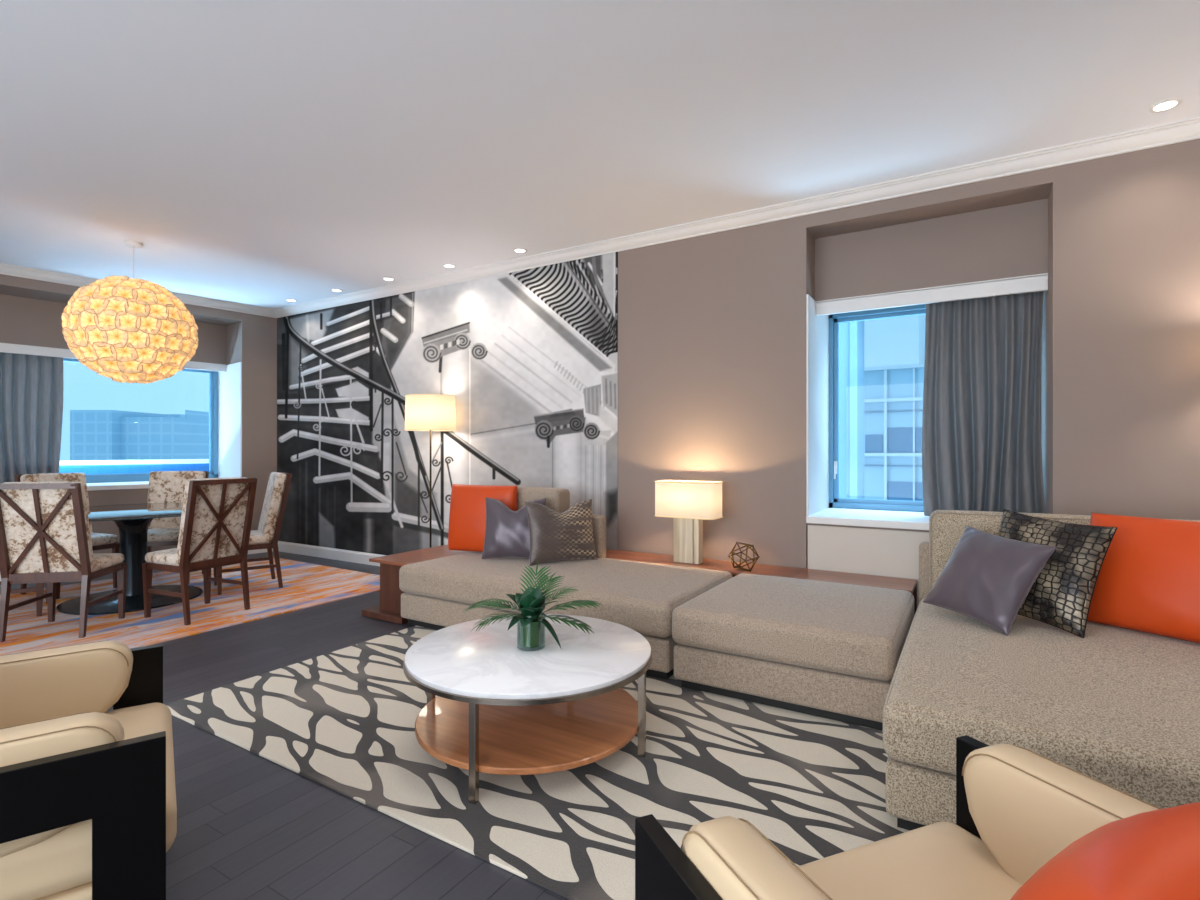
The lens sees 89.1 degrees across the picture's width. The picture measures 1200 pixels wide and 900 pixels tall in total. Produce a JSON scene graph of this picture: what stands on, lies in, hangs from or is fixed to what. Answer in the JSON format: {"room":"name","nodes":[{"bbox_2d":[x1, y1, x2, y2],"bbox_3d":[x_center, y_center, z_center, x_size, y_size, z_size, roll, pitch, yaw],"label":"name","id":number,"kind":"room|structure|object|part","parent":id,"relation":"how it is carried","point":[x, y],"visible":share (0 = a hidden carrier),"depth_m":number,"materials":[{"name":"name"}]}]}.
{"room":"hotel room","nodes":[
{"label":"hotel room","id":0,"kind":"room"},
{"bbox_2d":[0,274,276,552],"bbox_3d":[-6.944,-0.234,4.712,0.900,2.967,8.250,0,0,39],"label":"wall","id":1,"kind":"structure","parent":0,"point":[31,310],"depth_m":7.30,"materials":[{"name":"paint"}]},
{"bbox_2d":[0,352,63,483],"bbox_3d":[-6.098,-0.346,5.971,0.138,1.407,1.284,0,0,40],"label":"curtain","id":2,"kind":"object","parent":1,"relation":"hanging from","point":[31,386],"visible":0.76,"depth_m":6.26,"materials":[{"name":"fabric"}]},
{"bbox_2d":[0,343,225,371],"bbox_3d":[-5.545,-1.010,6.440,0.030,0.090,2.876,0,0,39],"label":"curtain valance","id":3,"kind":"object","parent":1,"relation":"attached to","point":[4,347],"visible":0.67,"depth_m":6.30,"materials":[{"name":"white paint"}]},
{"bbox_2d":[87,481,148,490],"bbox_3d":[-5.468,0.388,6.379,0.765,0.045,2.896,0,0,39],"label":"trim","id":4,"kind":"structure","parent":1,"relation":"attached to","point":[140,484],"depth_m":6.45,"materials":[{"name":"white paint"}]},
{"bbox_2d":[0,548,272,580],"bbox_3d":[-6.606,1.190,4.402,0.018,0.120,8.200,0,0,39],"label":"baseboard","id":5,"kind":"structure","parent":1,"relation":"attached to","point":[257,550],"depth_m":7.37,"materials":[{"name":"white paint"}]},
{"bbox_2d":[0,263,275,317],"bbox_3d":[-6.559,-1.677,4.396,0.098,0.081,8.250,0,0,39],"label":"trim","id":6,"kind":"structure","parent":1,"relation":"attached to","point":[5,269],"depth_m":6.11,"materials":[{"name":"white paint"}]},
{"bbox_2d":[63,358,217,482],"bbox_3d":[-5.772,-0.347,6.628,0.080,1.425,2.900,0,0,39],"label":"window","id":7,"kind":"structure","parent":1,"relation":"in","point":[213,375],"depth_m":7.67,"materials":[{"name":"blue metal"}]},
{"bbox_2d":[218,362,241,477],"bbox_3d":[-5.468,-0.343,6.379,0.726,1.415,2.900,0,0,39],"label":"trim","id":8,"kind":"structure","parent":1,"relation":"attached to","point":[230,381],"depth_m":7.46,"materials":[{"name":"white paint"}]},
{"bbox_2d":[0,551,568,899],"bbox_3d":[-2.245,1.310,2.177,13.100,0.120,9.177,0,0,31],"label":"floor","id":9,"kind":"structure","parent":0,"point":[250,826],"depth_m":2.04,"materials":[{"name":"grey wood"}]},
{"bbox_2d":[0,641,176,899],"bbox_3d":[-1.538,0.838,1.492,0.813,0.824,0.820,0,0,-36],"label":"armchair","id":10,"kind":"object","parent":9,"relation":"on","point":[88,807],"visible":1,"depth_m":1.34,"materials":[{"name":"leather"}]},
{"bbox_3d":[-1.567,1.034,1.471,0.640,0.133,0.746,0,0,-36],"label":"seat","id":11,"kind":"part","parent":10,"relation":"part of","materials":[{"name":"beige leather"}]},
{"bbox_3d":[-1.312,0.950,1.171,0.780,0.600,0.034,0,0,-36],"label":"frame","id":12,"kind":"part","parent":10,"relation":"part of","materials":[{"name":"black paint"}]},
{"bbox_3d":[-1.774,0.950,1.807,0.780,0.600,0.034,0,0,-36],"label":"frame","id":13,"kind":"part","parent":10,"relation":"part of","materials":[{"name":"black paint"}]},
{"bbox_2d":[0,557,379,655],"bbox_3d":[-3.710,1.244,5.141,2.710,0.011,3.210,0,0,31],"label":"dining rug","id":14,"kind":"object","parent":9,"relation":"on","point":[305,585],"visible":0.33,"depth_m":4.79,"materials":[{"name":"carpet"}]},
{"bbox_2d":[0,581,46,615],"bbox_3d":[-4.522,0.722,4.581,0.594,1.030,0.492,0,0,-36],"label":"dining chair","id":15,"kind":"object","parent":14,"relation":"on","point":[39,588],"visible":0.02,"depth_m":4.53,"materials":[{"name":"brown wood"}]},
{"bbox_3d":[-4.178,1.038,4.553,0.046,0.400,0.046,0,0,-36],"label":"leg","id":16,"kind":"part","parent":15,"relation":"part of","materials":[{"name":"brown wood"}]},
{"bbox_2d":[0,482,126,641],"bbox_3d":[-3.686,0.722,4.190,0.492,1.030,0.594,0,0,-12],"label":"dining chair","id":17,"kind":"object","parent":14,"relation":"on","point":[45,536],"visible":1,"depth_m":4.00,"materials":[{"name":"fabric"}]},
{"bbox_3d":[-3.872,1.028,3.966,0.034,0.420,0.085,0,0,-12],"label":"leg","id":18,"kind":"part","parent":17,"relation":"part of","materials":[{"name":"brown wood"}]},
{"bbox_3d":[-3.642,0.535,3.974,0.492,0.641,0.153,0,0,-12],"label":"frame","id":19,"kind":"part","parent":17,"relation":"part of","materials":[{"name":"brown wood"}]},
{"bbox_3d":[-3.653,0.513,4.028,0.466,0.613,0.196,0,0,-12],"label":"backrest","id":20,"kind":"part","parent":17,"relation":"part of","materials":[{"name":"fabric"}]},
{"bbox_3d":[-3.958,1.038,4.404,0.046,0.400,0.046,0,0,-12],"label":"leg","id":21,"kind":"part","parent":17,"relation":"part of","materials":[{"name":"brown wood"}]},
{"bbox_3d":[-3.698,0.853,4.246,0.476,0.050,0.437,0,0,-12],"label":"seat rail","id":22,"kind":"part","parent":17,"relation":"part of","materials":[{"name":"brown wood"}]},
{"bbox_3d":[-3.701,0.797,4.260,0.470,0.102,0.450,0,0,-12],"label":"seat","id":23,"kind":"part","parent":17,"relation":"part of","materials":[{"name":"fabric"}]},
{"bbox_3d":[-3.427,1.028,4.058,0.034,0.420,0.085,0,0,-12],"label":"leg","id":24,"kind":"part","parent":17,"relation":"part of","materials":[{"name":"brown wood"}]},
{"bbox_3d":[-3.521,1.038,4.493,0.046,0.400,0.046,0,0,-12],"label":"leg","id":25,"kind":"part","parent":17,"relation":"part of","materials":[{"name":"brown wood"}]},
{"bbox_2d":[14,473,118,598],"bbox_3d":[-4.674,0.722,5.370,0.594,1.030,0.492,0,0,21],"label":"dining chair","id":26,"kind":"object","parent":14,"relation":"on","point":[100,541],"visible":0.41,"depth_m":5.41,"materials":[{"name":"fabric"}]},
{"bbox_3d":[-4.879,0.535,5.451,0.153,0.641,0.492,0,0,21],"label":"frame","id":27,"kind":"part","parent":26,"relation":"part of","materials":[{"name":"brown wood"}]},
{"bbox_3d":[-4.926,1.028,5.225,0.085,0.420,0.034,0,0,21],"label":"leg","id":28,"kind":"part","parent":26,"relation":"part of","materials":[{"name":"brown wood"}]},
{"bbox_3d":[-4.828,0.513,5.431,0.196,0.613,0.466,0,0,21],"label":"backrest","id":29,"kind":"part","parent":26,"relation":"part of","materials":[{"name":"fabric"}]},
{"bbox_3d":[-4.510,1.038,5.067,0.046,0.400,0.046,0,0,21],"label":"leg","id":30,"kind":"part","parent":26,"relation":"part of","materials":[{"name":"brown wood"}]},
{"bbox_3d":[-4.607,0.797,5.344,0.450,0.102,0.470,0,0,21],"label":"seat","id":31,"kind":"part","parent":26,"relation":"part of","materials":[{"name":"fabric"}]},
{"bbox_3d":[-4.621,0.853,5.350,0.437,0.050,0.476,0,0,21],"label":"seat rail","id":32,"kind":"part","parent":26,"relation":"part of","materials":[{"name":"brown wood"}]},
{"bbox_3d":[-4.347,1.038,5.482,0.046,0.400,0.046,0,0,21],"label":"leg","id":33,"kind":"part","parent":26,"relation":"part of","materials":[{"name":"brown wood"}]},
{"bbox_2d":[56,502,202,614],"bbox_3d":[-3.863,0.868,5.053,1.500,0.740,1.500,0,0,31],"label":"dining table","id":34,"kind":"object","parent":14,"relation":"on","point":[132,521],"visible":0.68,"depth_m":4.97,"materials":[{"name":"metal"}]},
{"bbox_2d":[147,471,208,583],"bbox_3d":[-4.108,0.722,5.826,0.492,1.030,0.594,0,0,-18],"label":"dining chair","id":35,"kind":"object","parent":14,"relation":"on","point":[164,486],"visible":0.37,"depth_m":5.92,"materials":[{"name":"fabric"}]},
{"bbox_3d":[-4.380,1.028,5.930,0.034,0.420,0.085,0,0,-18],"label":"leg","id":36,"kind":"part","parent":35,"relation":"part of","materials":[{"name":"brown wood"}]},
{"bbox_3d":[-4.091,0.853,5.771,0.476,0.050,0.437,0,0,-18],"label":"seat rail","id":37,"kind":"part","parent":35,"relation":"part of","materials":[{"name":"brown wood"}]},
{"bbox_3d":[-4.087,0.797,5.757,0.470,0.102,0.450,0,0,-18],"label":"seat","id":38,"kind":"part","parent":35,"relation":"part of","materials":[{"name":"fabric"}]},
{"bbox_3d":[-4.158,0.513,5.983,0.466,0.613,0.196,0,0,-18],"label":"backrest","id":39,"kind":"part","parent":35,"relation":"part of","materials":[{"name":"fabric"}]},
{"bbox_2d":[142,477,256,624],"bbox_3d":[-3.020,0.722,4.613,0.594,1.030,0.492,0,0,24],"label":"dining chair","id":40,"kind":"object","parent":14,"relation":"on","point":[216,517],"visible":1,"depth_m":4.50,"materials":[{"name":"fabric"}]},
{"bbox_3d":[-3.352,1.038,4.516,0.046,0.400,0.046,0,0,24],"label":"leg","id":41,"kind":"part","parent":40,"relation":"part of","materials":[{"name":"brown wood"}]},
{"bbox_3d":[-2.946,1.028,4.332,0.085,0.420,0.034,0,0,24],"label":"leg","id":42,"kind":"part","parent":40,"relation":"part of","materials":[{"name":"brown wood"}]},
{"bbox_3d":[-3.086,0.797,4.642,0.450,0.102,0.470,0,0,24],"label":"seat","id":43,"kind":"part","parent":40,"relation":"part of","materials":[{"name":"fabric"}]},
{"bbox_3d":[-3.072,0.853,4.636,0.437,0.050,0.476,0,0,24],"label":"seat rail","id":44,"kind":"part","parent":40,"relation":"part of","materials":[{"name":"brown wood"}]},
{"bbox_3d":[-3.171,1.038,4.923,0.046,0.400,0.046,0,0,24],"label":"leg","id":45,"kind":"part","parent":40,"relation":"part of","materials":[{"name":"brown wood"}]},
{"bbox_3d":[-2.869,0.513,4.546,0.196,0.613,0.466,0,0,24],"label":"backrest","id":46,"kind":"part","parent":40,"relation":"part of","materials":[{"name":"fabric"}]},
{"bbox_3d":[-2.818,0.535,4.523,0.153,0.641,0.492,0,0,24],"label":"frame","id":47,"kind":"part","parent":40,"relation":"part of","materials":[{"name":"brown wood"}]},
{"bbox_3d":[-2.762,1.028,4.747,0.085,0.420,0.034,0,0,24],"label":"leg","id":48,"kind":"part","parent":40,"relation":"part of","materials":[{"name":"brown wood"}]},
{"bbox_2d":[213,472,291,594],"bbox_3d":[-3.171,0.722,5.548,0.594,1.030,0.492,0,0,-36],"label":"dining chair","id":49,"kind":"object","parent":14,"relation":"on","point":[267,534],"visible":0.73,"depth_m":5.46,"materials":[{"name":"fabric"}]},
{"bbox_3d":[-3.516,1.038,5.576,0.046,0.400,0.046,0,0,-36],"label":"leg","id":50,"kind":"part","parent":49,"relation":"part of","materials":[{"name":"brown wood"}]},
{"bbox_3d":[-3.256,1.038,5.213,0.046,0.400,0.046,0,0,-36],"label":"leg","id":51,"kind":"part","parent":49,"relation":"part of","materials":[{"name":"brown wood"}]},
{"bbox_3d":[-3.218,0.853,5.515,0.437,0.050,0.476,0,0,-36],"label":"seat rail","id":52,"kind":"part","parent":49,"relation":"part of","materials":[{"name":"brown wood"}]},
{"bbox_3d":[-3.230,0.797,5.506,0.450,0.102,0.470,0,0,-36],"label":"seat","id":53,"kind":"part","parent":49,"relation":"part of","materials":[{"name":"fabric"}]},
{"bbox_3d":[-3.156,1.028,5.838,0.085,0.420,0.034,0,0,-36],"label":"leg","id":54,"kind":"part","parent":49,"relation":"part of","materials":[{"name":"brown wood"}]},
{"bbox_3d":[-3.037,0.513,5.644,0.196,0.613,0.466,0,0,-36],"label":"backrest","id":55,"kind":"part","parent":49,"relation":"part of","materials":[{"name":"fabric"}]},
{"bbox_3d":[-2.892,1.028,5.469,0.085,0.420,0.034,0,0,-36],"label":"leg","id":56,"kind":"part","parent":49,"relation":"part of","materials":[{"name":"brown wood"}]},
{"bbox_3d":[-2.992,0.535,5.676,0.153,0.641,0.492,0,0,-36],"label":"frame","id":57,"kind":"part","parent":49,"relation":"part of","materials":[{"name":"brown wood"}]},
{"bbox_2d":[405,394,455,547],"bbox_3d":[-1.607,0.369,5.784,0.478,1.759,0.478,0,0,31],"label":"floor lamp","id":58,"kind":"object","parent":9,"relation":"on","point":[423,412],"visible":0.76,"depth_m":5.59,"materials":[{"name":"fabric"}]},
{"bbox_3d":[-1.607,-0.508,5.784,0.462,0.005,0.462,0,0,31],"label":"shade trim","id":59,"kind":"part","parent":58,"relation":"part of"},
{"bbox_3d":[-1.607,-0.347,5.784,0.470,0.325,0.470,0,0,31],"label":"lamp shade","id":60,"kind":"part","parent":58,"relation":"part of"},
{"bbox_3d":[-1.607,-0.187,5.784,0.478,0.005,0.478,0,0,31],"label":"shade trim","id":61,"kind":"part","parent":58,"relation":"part of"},
{"bbox_2d":[166,626,909,899],"bbox_3d":[0.180,1.243,2.790,4.100,0.012,2.150,0,0,31],"label":"area rug","id":62,"kind":"object","parent":9,"relation":"on","point":[343,720],"visible":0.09,"depth_m":2.35,"materials":[{"name":"carpet"}]},
{"bbox_2d":[403,614,651,803],"bbox_3d":[-0.297,1.037,2.612,1.038,0.398,1.038,0,0,31],"label":"coffee table","id":63,"kind":"object","parent":62,"relation":"on","point":[500,708],"visible":0.89,"depth_m":2.41,"materials":[{"name":"white stone"}]},
{"bbox_3d":[-0.764,1.048,2.759,0.029,0.377,0.026,0,0,17],"label":"leg","id":64,"kind":"part","parent":63,"relation":"part of","materials":[{"name":"silver metal"}]},
{"bbox_3d":[-0.444,1.048,2.146,0.026,0.377,0.029,0,0,17],"label":"leg","id":65,"kind":"part","parent":63,"relation":"part of","materials":[{"name":"silver metal"}]},
{"bbox_2d":[415,688,637,774],"bbox_3d":[-0.297,1.130,2.612,0.948,0.024,0.948,0,0,31],"label":"shelf","id":66,"kind":"object","parent":63,"relation":"attached to","point":[546,738],"depth_m":2.41,"materials":[{"name":"brown wood"}]},
{"bbox_2d":[517,612,544,650],"bbox_3d":[-0.292,0.769,2.592,0.120,0.135,0.120,0,0,31],"label":"glass vase","id":67,"kind":"object","parent":63,"relation":"on","point":[531,637],"visible":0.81,"depth_m":2.55,"materials":[{"name":"green"}]},
{"bbox_2d":[463,563,601,649],"bbox_3d":[-0.290,0.661,2.622,0.606,0.325,0.292,0,0,-4],"label":"arrangement","id":68,"kind":"object","parent":67,"relation":"in","point":[532,602],"visible":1,"depth_m":2.58,"materials":[{"name":"green plant"}]},
{"bbox_3d":[0.169,1.048,2.466,0.029,0.377,0.026,0,0,17],"label":"leg","id":69,"kind":"part","parent":63,"relation":"part of","materials":[{"name":"silver metal"}]},
{"bbox_2d":[399,486,732,678],"bbox_3d":[-0.259,0.765,4.210,2.113,0.942,1.088,0,0,31],"label":"sectional sofa","id":70,"kind":"object","parent":62,"relation":"on","point":[642,597],"visible":0.55,"depth_m":3.95,"materials":[{"name":"fabric"}]},
{"bbox_2d":[448,484,517,551],"bbox_3d":[-0.927,0.539,4.804,0.605,0.527,0.205,0,0,23],"label":"throw pillow","id":71,"kind":"object","parent":70,"relation":"on","point":[467,515],"visible":0.66,"depth_m":4.75,"materials":[{"name":"orange leather"}]},
{"bbox_2d":[482,497,545,558],"bbox_3d":[-0.633,0.577,4.487,0.464,0.445,0.174,0,0,7],"label":"throw pillow","id":72,"kind":"object","parent":70,"relation":"on","point":[507,535],"visible":0.73,"depth_m":4.43,"materials":[{"name":"fabric"}]},
{"bbox_2d":[517,486,569,512],"bbox_3d":[-0.596,0.560,4.854,0.765,0.532,0.209,0,0,31],"label":"cushion","id":73,"kind":"object","parent":70,"relation":"on","point":[557,499],"depth_m":4.66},
{"bbox_2d":[525,499,596,565],"bbox_3d":[-0.274,0.582,4.366,0.529,0.435,0.180,0,0,-31],"label":"throw pillow","id":74,"kind":"object","parent":70,"relation":"on","point":[568,534],"visible":1,"depth_m":4.29,"materials":[{"name":"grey fabric"}]},
{"bbox_2d":[399,551,732,637],"bbox_3d":[-0.264,0.909,4.203,2.112,0.218,1.067,0,0,31],"label":"seat cushion","id":75,"kind":"object","parent":70,"relation":"on","point":[642,597],"depth_m":3.87,"materials":[{"name":"fabric"}]},
{"bbox_3d":[-0.424,0.662,4.881,1.070,0.347,0.114,0,0,31],"label":"frame","id":76,"kind":"part","parent":70,"relation":"part of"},
{"bbox_2d":[672,573,914,730],"bbox_3d":[1.093,1.018,3.345,1.062,0.436,1.117,0,0,31],"label":"ottoman","id":77,"kind":"object","parent":62,"relation":"on","point":[829,650],"visible":0.88,"depth_m":2.93,"materials":[{"name":"fabric"}]},
{"bbox_2d":[672,573,914,680],"bbox_3d":[1.093,0.909,3.345,1.062,0.218,1.117,0,0,31],"label":"seat cushion","id":78,"kind":"object","parent":77,"relation":"on","point":[833,631],"depth_m":2.97,"materials":[{"name":"fabric"}]},
{"bbox_2d":[635,735,1160,899],"bbox_3d":[0.585,0.824,0.854,0.820,0.824,0.813,0,0,-22],"label":"armchair","id":79,"kind":"object","parent":62,"relation":"on","point":[1017,807],"visible":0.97,"depth_m":1.10,"materials":[{"name":"leather"}]},
{"bbox_3d":[0.223,0.936,0.701,0.034,0.600,0.780,0,0,-22],"label":"frame","id":80,"kind":"part","parent":79,"relation":"part of","materials":[{"name":"black paint"}]},
{"bbox_2d":[796,821,1021,899],"bbox_3d":[0.573,0.878,0.882,0.746,0.171,0.752,0,0,-22],"label":"seat cushion","id":81,"kind":"object","parent":79,"relation":"on","point":[943,860],"depth_m":1.16,"materials":[{"name":"beige leather"}]},
{"bbox_3d":[0.951,0.936,0.997,0.034,0.600,0.780,0,0,-22],"label":"frame","id":82,"kind":"part","parent":79,"relation":"part of","materials":[{"name":"black paint"}]},
{"bbox_2d":[1010,802,1199,899],"bbox_3d":[0.650,0.606,0.703,0.500,0.387,0.289,0,0,-22],"label":"throw pillow","id":83,"kind":"object","parent":79,"relation":"on","point":[1155,854],"visible":1,"depth_m":0.63,"materials":[{"name":"orange leather"}]},
{"bbox_2d":[883,510,1199,830],"bbox_3d":[2.184,0.782,2.265,1.891,0.906,1.868,0,0,31],"label":"sofa","id":84,"kind":"object","parent":62,"relation":"on","point":[1118,707],"visible":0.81,"depth_m":1.97,"materials":[{"name":"fabric"}]},
{"bbox_3d":[2.636,0.855,3.016,1.882,0.672,0.109,0,0,31],"label":"frame","id":85,"kind":"part","parent":84,"relation":"part of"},
{"bbox_2d":[923,526,1056,635],"bbox_3d":[1.805,0.591,2.856,0.271,0.418,0.474,0,0,-22],"label":"throw pillow","id":86,"kind":"object","parent":84,"relation":"on","point":[987,578],"visible":1,"depth_m":2.78,"materials":[{"name":"fabric"}]},
{"bbox_2d":[883,598,1199,808],"bbox_3d":[2.150,0.909,2.208,1.882,0.218,1.727,0,0,31],"label":"seat cushion","id":87,"kind":"object","parent":84,"relation":"on","point":[1118,707],"depth_m":1.97,"materials":[{"name":"fabric"}]},
{"bbox_2d":[998,509,1117,637],"bbox_3d":[2.043,0.549,2.829,0.236,0.504,0.509,0,0,-27],"label":"throw pillow","id":88,"kind":"object","parent":84,"relation":"on","point":[1061,595],"visible":0.62,"depth_m":2.70,"materials":[{"name":"multicoloured fabric"},{"name":"black fabric"}]},
{"bbox_2d":[929,510,1199,591],"bbox_3d":[2.613,0.642,2.942,1.805,0.627,0.169,0,0,31],"label":"cushion","id":89,"kind":"object","parent":84,"relation":"on","point":[946,527],"depth_m":3.29,"materials":[{"name":"fabric"}]},
{"bbox_2d":[1087,513,1199,642],"bbox_3d":[2.512,0.552,2.564,0.270,0.498,0.806,0,0,-28],"label":"throw pillow","id":90,"kind":"object","parent":84,"relation":"on","point":[1148,581],"visible":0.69,"depth_m":2.63,"materials":[{"name":"orange leather"}]},
{"bbox_2d":[362,545,916,623],"bbox_3d":[0.110,1.034,4.231,3.620,0.425,1.377,0,0,31],"label":"wooden console","id":91,"kind":"object","parent":9,"relation":"on","point":[389,609],"visible":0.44,"depth_m":4.48,"materials":[{"name":"brown wood"}]},
{"bbox_3d":[-1.505,1.022,4.516,0.325,0.355,0.040,0,0,31],"label":"leg panel","id":92,"kind":"part","parent":91,"relation":"part of","materials":[{"name":"brown wood"}]},
{"bbox_2d":[655,480,722,563],"bbox_3d":[0.647,0.526,4.467,0.475,0.591,0.240,0,0,31],"label":"table lamp","id":93,"kind":"object","parent":91,"relation":"on","point":[689,503],"visible":1,"depth_m":4.39,"materials":[{"name":"fabric"}]},
{"bbox_3d":[0.647,0.359,4.467,0.464,0.255,0.230,0,0,31],"label":"lamp shade","id":94,"kind":"part","parent":93,"relation":"part of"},
{"bbox_3d":[0.647,0.234,4.467,0.475,0.008,0.240,0,0,31],"label":"shade trim","id":95,"kind":"part","parent":93,"relation":"part of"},
{"bbox_3d":[0.647,0.485,4.467,0.475,0.008,0.240,0,0,31],"label":"shade trim","id":96,"kind":"part","parent":93,"relation":"part of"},
{"bbox_2d":[728,542,758,571],"bbox_3d":[0.981,0.728,4.170,0.206,0.191,0.191,0,0,-26],"label":"wire sphere","id":97,"kind":"object","parent":91,"relation":"on","point":[754,561],"visible":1,"depth_m":4.14,"materials":[{"name":"gold metal"}]},
{"bbox_3d":[0.513,1.046,4.776,3.500,0.402,0.027,0,0,31],"label":"panel","id":98,"kind":"part","parent":91,"relation":"part of","materials":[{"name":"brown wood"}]},
{"bbox_2d":[793,569,916,593],"bbox_3d":[1.625,0.834,3.901,0.690,0.023,0.362,0,0,31],"label":"ledge shelf","id":99,"kind":"object","parent":91,"relation":"attached to","point":[906,584],"depth_m":3.87,"materials":[{"name":"brown wood"}]},
{"bbox_2d":[0,0,1199,308],"bbox_3d":[-2.245,-1.777,2.177,13.100,0.120,9.177,0,0,31],"label":"ceiling","id":100,"kind":"structure","parent":0,"point":[258,153],"depth_m":3.07,"materials":[{"name":"paint"}]},
{"bbox_2d":[61,240,197,383],"bbox_3d":[-3.861,-1.138,5.055,0.902,1.156,0.902,0,0,31],"label":"globe pendant","id":101,"kind":"object","parent":100,"relation":"hanging from","point":[123,329],"visible":1,"depth_m":4.78,"materials":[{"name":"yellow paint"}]},
{"bbox_3d":[-3.863,-1.530,5.053,0.006,0.320,0.006,0,0,9],"label":"cord","id":102,"kind":"part","parent":101,"relation":"part of","materials":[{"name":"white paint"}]},
{"bbox_2d":[330,289,342,291],"bbox_3d":[-2.830,-1.714,6.554,0.122,0.006,0.122,0,0,31],"label":"recessed light","id":103,"kind":"object","parent":100,"relation":"in","point":[334,290],"visible":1,"depth_m":6.55,"materials":[{"name":"white paint"}]},
{"bbox_2d":[382,277,394,280],"bbox_3d":[-2.121,-1.714,6.122,0.122,0.006,0.122,0,0,31],"label":"recessed light","id":104,"kind":"object","parent":100,"relation":"in","point":[383,278],"visible":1,"depth_m":6.12,"materials":[{"name":"white paint"}]},
{"bbox_2d":[443,264,455,267],"bbox_3d":[-1.404,-1.714,5.684,0.122,0.006,0.122,0,0,31],"label":"recessed light","id":105,"kind":"object","parent":100,"relation":"in","point":[444,265],"visible":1,"depth_m":5.68,"materials":[{"name":"white paint"}]},
{"bbox_2d":[513,248,526,252],"bbox_3d":[-0.687,-1.714,5.246,0.122,0.006,0.122,0,0,31],"label":"recessed light","id":106,"kind":"object","parent":100,"relation":"in","point":[517,250],"visible":1,"depth_m":5.24,"materials":[{"name":"white paint"}]},
{"bbox_2d":[1149,98,1181,112],"bbox_3d":[2.815,-1.714,3.038,0.122,0.006,0.122,0,0,31],"label":"recessed light","id":107,"kind":"object","parent":100,"relation":"in","point":[1165,105],"visible":1,"depth_m":3.03,"materials":[{"name":"white paint"}]},
{"bbox_2d":[283,139,1199,568],"bbox_3d":[0.637,-0.234,5.266,11.400,2.967,0.900,0,0,31],"label":"wall","id":108,"kind":"structure","parent":0,"point":[712,327],"depth_m":4.07,"materials":[{"name":"paint"}]},
{"bbox_2d":[278,541,386,565],"bbox_3d":[0.488,1.188,4.820,10.590,0.124,0.018,0,0,31],"label":"baseboard","id":109,"kind":"structure","parent":108,"relation":"attached to","point":[295,548],"depth_m":7.01,"materials":[{"name":"white paint"}]},
{"bbox_2d":[277,252,617,554],"bbox_3d":[-1.929,-0.256,6.302,4.864,2.760,0.006,0,0,31],"label":"wall mural","id":110,"kind":"object","parent":108,"relation":"attached to","point":[528,358],"visible":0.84,"depth_m":6.08},
{"bbox_2d":[273,116,1199,317],"bbox_3d":[0.420,-1.677,4.814,10.700,0.081,0.098,0,0,31],"label":"trim","id":111,"kind":"structure","parent":108,"relation":"attached to","point":[1187,129],"depth_m":4.11,"materials":[{"name":"white paint"}]},
{"bbox_2d":[806,294,828,515],"bbox_3d":[1.634,-0.312,4.562,0.012,1.545,0.729,0,0,31],"label":"trim","id":112,"kind":"structure","parent":108,"relation":"attached to","point":[817,327],"depth_m":4.48,"materials":[{"name":"white paint"}]},
{"bbox_2d":[806,508,929,530],"bbox_3d":[2.220,0.484,4.203,1.382,0.048,0.771,0,0,31],"label":"trim","id":113,"kind":"structure","parent":108,"relation":"attached to","point":[831,516],"depth_m":4.16,"materials":[{"name":"white paint"}]},
{"bbox_2d":[808,525,928,607],"bbox_3d":[2.033,0.861,3.895,1.364,0.678,0.022,0,0,31],"label":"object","id":114,"kind":"structure","parent":108,"relation":"attached to","point":[879,552],"depth_m":4.04,"materials":[{"name":"paint"}]},
{"bbox_2d":[829,304,925,511],"bbox_3d":[2.416,-0.315,4.525,1.386,1.550,0.098,0,0,31],"label":"window","id":115,"kind":"structure","parent":108,"relation":"in","point":[835,501],"depth_m":4.84,"materials":[{"name":"blue metal"}]},
{"bbox_3d":[1.863,0.160,4.832,0.024,0.140,0.046,0,0,31],"label":"handle","id":116,"kind":"part","parent":115,"relation":"part of","materials":[{"name":"white paint"}]},
{"bbox_2d":[816,273,1047,315],"bbox_3d":[2.175,-1.033,4.117,1.370,0.102,0.060,0,0,31],"label":"curtain valance","id":117,"kind":"object","parent":108,"relation":"attached to","point":[1037,282],"visible":1,"depth_m":4.05,"materials":[{"name":"white paint"}]},
{"bbox_2d":[922,291,1045,515],"bbox_3d":[2.538,-0.310,4.061,0.699,1.529,0.165,0,0,31],"label":"curtain","id":118,"kind":"object","parent":108,"relation":"hanging from","point":[982,450],"visible":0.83,"depth_m":4.04,"materials":[{"name":"fabric"}]},
{"label":"outside","id":119,"kind":"structure","parent":0,"visible":0},
{"bbox_2d":[839,321,863,498],"bbox_3d":[2.623,1.750,7.455,1.050,15.000,0.540,0,0,31],"label":"facade fin","id":120,"kind":"object","parent":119,"point":[851,334],"visible":0.02,"depth_m":7.05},
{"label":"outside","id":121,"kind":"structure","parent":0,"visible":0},
{"bbox_2d":[70,410,208,459],"bbox_3d":[-134.189,9.773,189.000,27.033,42.955,38.000,0,0,0],"label":"high rise","id":122,"kind":"structure","parent":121,"point":[94,434],"depth_m":173.00,"materials":[{"name":"glass"}]},
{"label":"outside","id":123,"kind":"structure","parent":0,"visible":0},
{"bbox_2d":[864,314,925,500],"bbox_3d":[6.359,0.750,16.551,22.530,17.000,9.120,0,0,31],"label":"neighbouring building","id":124,"kind":"structure","parent":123,"point":[894,348],"depth_m":11.75,"materials":[{"name":"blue glass"}]},
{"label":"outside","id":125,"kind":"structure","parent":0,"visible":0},
{"bbox_2d":[59,459,208,473],"bbox_3d":[-7.618,1.695,7.303,0.230,3.110,13.000,0,0,39],"label":"parapet","id":126,"kind":"object","parent":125,"point":[71,466],"visible":0.02,"depth_m":8.49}
]}

